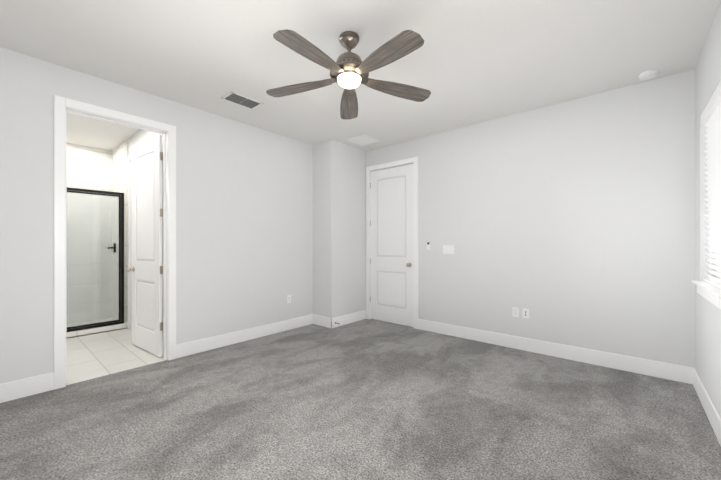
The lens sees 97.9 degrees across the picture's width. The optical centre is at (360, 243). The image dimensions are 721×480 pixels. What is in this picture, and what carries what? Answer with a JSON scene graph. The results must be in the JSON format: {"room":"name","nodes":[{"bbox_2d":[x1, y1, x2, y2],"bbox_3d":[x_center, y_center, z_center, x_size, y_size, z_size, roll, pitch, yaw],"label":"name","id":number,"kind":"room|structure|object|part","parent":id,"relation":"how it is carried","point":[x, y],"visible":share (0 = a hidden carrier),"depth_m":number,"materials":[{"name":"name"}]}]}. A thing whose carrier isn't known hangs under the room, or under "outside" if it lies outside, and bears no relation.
{"room":"empty bedroom","nodes":[
{"label":"empty bedroom","id":0,"kind":"room"},
{"bbox_2d":[66,328,166,384],"bbox_3d":[-3.857,1.282,3.594,2.980,0.060,2.430,0,0,41],"label":"floor","id":1,"kind":"structure","parent":0,"point":[92,356],"depth_m":3.51,"materials":[{"name":"white tile"}]},
{"bbox_2d":[128,130,162,329],"bbox_3d":[-3.158,-0.148,4.503,2.860,2.800,0.140,0,0,41],"label":"wall","id":2,"kind":"structure","parent":0,"point":[138,137],"depth_m":4.51,"materials":[{"name":"paint"}]},
{"bbox_2d":[67,139,127,337],"bbox_3d":[-4.162,-0.147,4.592,1.020,2.801,1.030,0,0,41],"label":"shower wall tile","id":3,"kind":"structure","parent":2,"relation":"attached to","point":[90,168],"depth_m":4.98,"materials":[{"name":"white tile"}]},
{"bbox_2d":[67,187,123,331],"bbox_3d":[-3.775,0.214,4.307,0.069,1.925,0.870,0,0,41],"label":"shower door","id":4,"kind":"structure","parent":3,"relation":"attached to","point":[120,248],"depth_m":4.41,"materials":[{"name":"clear glass"}]},
{"bbox_2d":[0,47,312,383],"bbox_3d":[-1.752,-0.148,3.839,0.140,2.800,4.820,0,0,41],"label":"wall","id":5,"kind":"structure","parent":0,"point":[244,225],"depth_m":3.55,"materials":[{"name":"paint"}]},
{"bbox_2d":[0,372,53,402],"bbox_3d":[-2.890,1.177,2.391,0.014,0.150,0.800,0,0,41],"label":"baseboard","id":6,"kind":"structure","parent":5,"relation":"attached to","point":[22,388],"depth_m":2.57,"materials":[{"name":"paint"}]},
{"bbox_2d":[126,135,162,356],"bbox_3d":[-2.513,0.025,3.644,0.830,2.430,0.176,0,0,41],"label":"bathroom door","id":7,"kind":"structure","parent":5,"relation":"in","point":[147,245],"depth_m":3.61,"materials":[{"name":"paint"}]},
{"bbox_2d":[176,314,311,357],"bbox_3d":[-1.375,1.177,4.161,0.014,0.150,1.960,0,0,41],"label":"baseboard","id":8,"kind":"structure","parent":5,"relation":"attached to","point":[201,345],"depth_m":3.96,"materials":[{"name":"paint"}]},
{"bbox_2d":[287,295,290,302],"bbox_3d":[-1.037,0.807,4.561,0.008,0.115,0.070,0,0,41],"label":"electrical outlet","id":9,"kind":"object","parent":5,"relation":"attached to","point":[288,298],"visible":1,"depth_m":4.56,"materials":[{"name":"white plastic"}]},
{"bbox_2d":[313,139,365,317],"bbox_3d":[-0.325,-0.148,5.079,0.415,2.800,0.800,0,0,41],"label":"chase","id":10,"kind":"object","parent":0,"point":[339,228],"visible":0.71,"depth_m":4.83,"materials":[{"name":"paint"}]},
{"bbox_2d":[312,314,327,327],"bbox_3d":[-0.588,1.177,4.769,0.360,0.150,0.014,0,0,41],"label":"baseboard","id":11,"kind":"structure","parent":10,"relation":"attached to","point":[316,319],"depth_m":4.78,"materials":[{"name":"paint"}]},
{"bbox_2d":[328,310,365,328],"bbox_3d":[-0.167,1.177,4.935,0.014,0.150,0.814,0,0,41],"label":"baseboard","id":12,"kind":"structure","parent":10,"relation":"attached to","point":[360,315],"depth_m":4.87,"materials":[{"name":"paint"}]},
{"bbox_2d":[0,319,720,479],"bbox_3d":[-0.042,1.282,2.408,4.360,0.060,4.870,0,0,41],"label":"floor carpet","id":13,"kind":"object","parent":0,"point":[368,399],"visible":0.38,"depth_m":2.25,"materials":[{"name":"grey carpet"}]},
{"bbox_2d":[0,0,720,150],"bbox_3d":[-1.335,-1.598,3.219,7.500,0.100,5.340,0,0,41],"label":"ceiling","id":14,"kind":"structure","parent":0,"point":[469,62],"depth_m":2.53,"materials":[{"name":"paint"}]},
{"bbox_2d":[221,91,262,108],"bbox_3d":[-1.275,-1.542,3.397,0.230,0.011,0.360,0,0,41],"label":"ceiling vent","id":15,"kind":"object","parent":14,"relation":"in","point":[240,99],"visible":1,"depth_m":3.38,"materials":[{"name":"white plastic"}]},
{"bbox_2d":[266,29,430,118],"bbox_3d":[-0.091,-1.363,2.320,1.315,0.369,1.302,0,0,41],"label":"ceiling fan","id":16,"kind":"object","parent":14,"relation":"hanging from","point":[349,71],"visible":1,"depth_m":2.28,"materials":[{"name":"brown wood"}]},
{"label":"blade","id":17,"kind":"part","parent":16,"relation":"part of","materials":[{"name":"wood"}]},
{"bbox_3d":[-0.318,-1.223,2.010,0.166,0.006,0.540,8,8,33],"label":"blade","id":18,"kind":"part","parent":16,"relation":"part of","materials":[{"name":"brown wood"}]},
{"label":"blade","id":19,"kind":"part","parent":16,"relation":"part of","materials":[{"name":"wood"}]},
{"bbox_3d":[-0.084,-1.392,2.358,0.296,0.312,0.296,0,0,41],"label":"motor","id":20,"kind":"part","parent":16,"relation":"part of","materials":[{"name":"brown metal"}]},
{"bbox_3d":[0.175,-1.223,2.029,0.166,0.006,0.540,9,-3,-38],"label":"blade","id":21,"kind":"part","parent":16,"relation":"part of","materials":[{"name":"brown wood"}]},
{"bbox_3d":[0.310,-1.223,2.503,0.540,0.006,0.166,3,-8,-20],"label":"blade","id":22,"kind":"part","parent":16,"relation":"part of","materials":[{"name":"brown wood"}]},
{"bbox_2d":[345,134,381,145],"bbox_3d":[0.044,-1.541,4.684,0.390,0.015,0.390,0,0,41],"label":"ceiling vent","id":23,"kind":"object","parent":14,"relation":"in","point":[363,139],"visible":1,"depth_m":4.66,"materials":[{"name":"white plastic"}]},
{"bbox_2d":[638,70,658,80],"bbox_3d":[2.622,-1.527,2.859,0.136,0.041,0.136,0,0,41],"label":"smoke detector","id":24,"kind":"object","parent":14,"relation":"attached to","point":[647,75],"visible":0.98,"depth_m":2.83,"materials":[{"name":"white plastic"}]},
{"bbox_2d":[366,69,694,367],"bbox_3d":[1.418,-0.148,4.206,4.480,2.800,0.140,0,0,41],"label":"wall","id":25,"kind":"structure","parent":0,"point":[570,222],"depth_m":3.38,"materials":[{"name":"paint"}]},
{"bbox_2d":[370,164,412,326],"bbox_3d":[0.484,0.025,4.936,0.830,2.430,0.177,0,0,41],"label":"closet door","id":26,"kind":"structure","parent":25,"relation":"in","point":[391,258],"depth_m":4.91,"materials":[{"name":"paint"}]},
{"bbox_2d":[427,241,430,248],"bbox_3d":[0.972,0.026,4.475,0.052,0.112,0.031,0,0,41],"label":"sensor","id":27,"kind":"object","parent":25,"relation":"attached to","point":[428,244],"visible":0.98,"depth_m":4.46,"materials":[{"name":"white plastic"}]},
{"bbox_2d":[443,245,453,253],"bbox_3d":[1.202,0.081,4.291,0.162,0.117,0.012,0,0,41],"label":"light switch","id":28,"kind":"object","parent":25,"relation":"attached to","point":[448,249],"visible":1,"depth_m":4.29,"materials":[{"name":"white plastic"}]},
{"bbox_2d":[512,307,518,316],"bbox_3d":[1.849,0.816,3.740,0.070,0.115,0.008,0,0,41],"label":"electrical outlet","id":29,"kind":"object","parent":25,"relation":"attached to","point":[515,311],"visible":1,"depth_m":3.74,"materials":[{"name":"white plastic"}]},
{"bbox_2d":[522,308,528,318],"bbox_3d":[1.929,0.816,3.666,0.070,0.115,0.016,0,0,41],"label":"outlet","id":30,"kind":"object","parent":25,"relation":"attached to","point":[525,312],"visible":1,"depth_m":3.67,"materials":[{"name":"white plastic"}]},
{"bbox_2d":[418,319,687,382],"bbox_3d":[1.893,1.177,3.698,2.758,0.150,0.014,0,0,41],"label":"baseboard","id":31,"kind":"structure","parent":25,"relation":"attached to","point":[674,372],"depth_m":3.38,"materials":[{"name":"paint"}]},
{"bbox_2d":[695,1,720,416],"bbox_3d":[1.545,-0.148,1.017,0.140,2.800,4.820,0,0,41],"label":"wall","id":32,"kind":"structure","parent":0,"point":[707,312],"depth_m":2.46,"materials":[{"name":"paint"}]},
{"bbox_2d":[688,367,720,445],"bbox_3d":[1.486,1.177,1.067,0.014,0.150,4.540,0,0,41],"label":"baseboard","id":33,"kind":"structure","parent":32,"relation":"attached to","point":[714,418],"depth_m":2.29,"materials":[{"name":"paint"}]},
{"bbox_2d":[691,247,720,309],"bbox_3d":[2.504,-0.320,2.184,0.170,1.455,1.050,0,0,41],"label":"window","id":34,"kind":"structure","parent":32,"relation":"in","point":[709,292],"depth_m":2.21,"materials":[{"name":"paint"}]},
{"bbox_2d":[701,80,720,288],"bbox_3d":[2.503,-0.374,2.184,0.073,1.345,0.956,0,0,41],"label":"window blinds","id":35,"kind":"object","parent":32,"relation":"attached to","point":[711,117],"visible":1,"depth_m":2.31,"materials":[{"name":"white plastic"}]}
]}

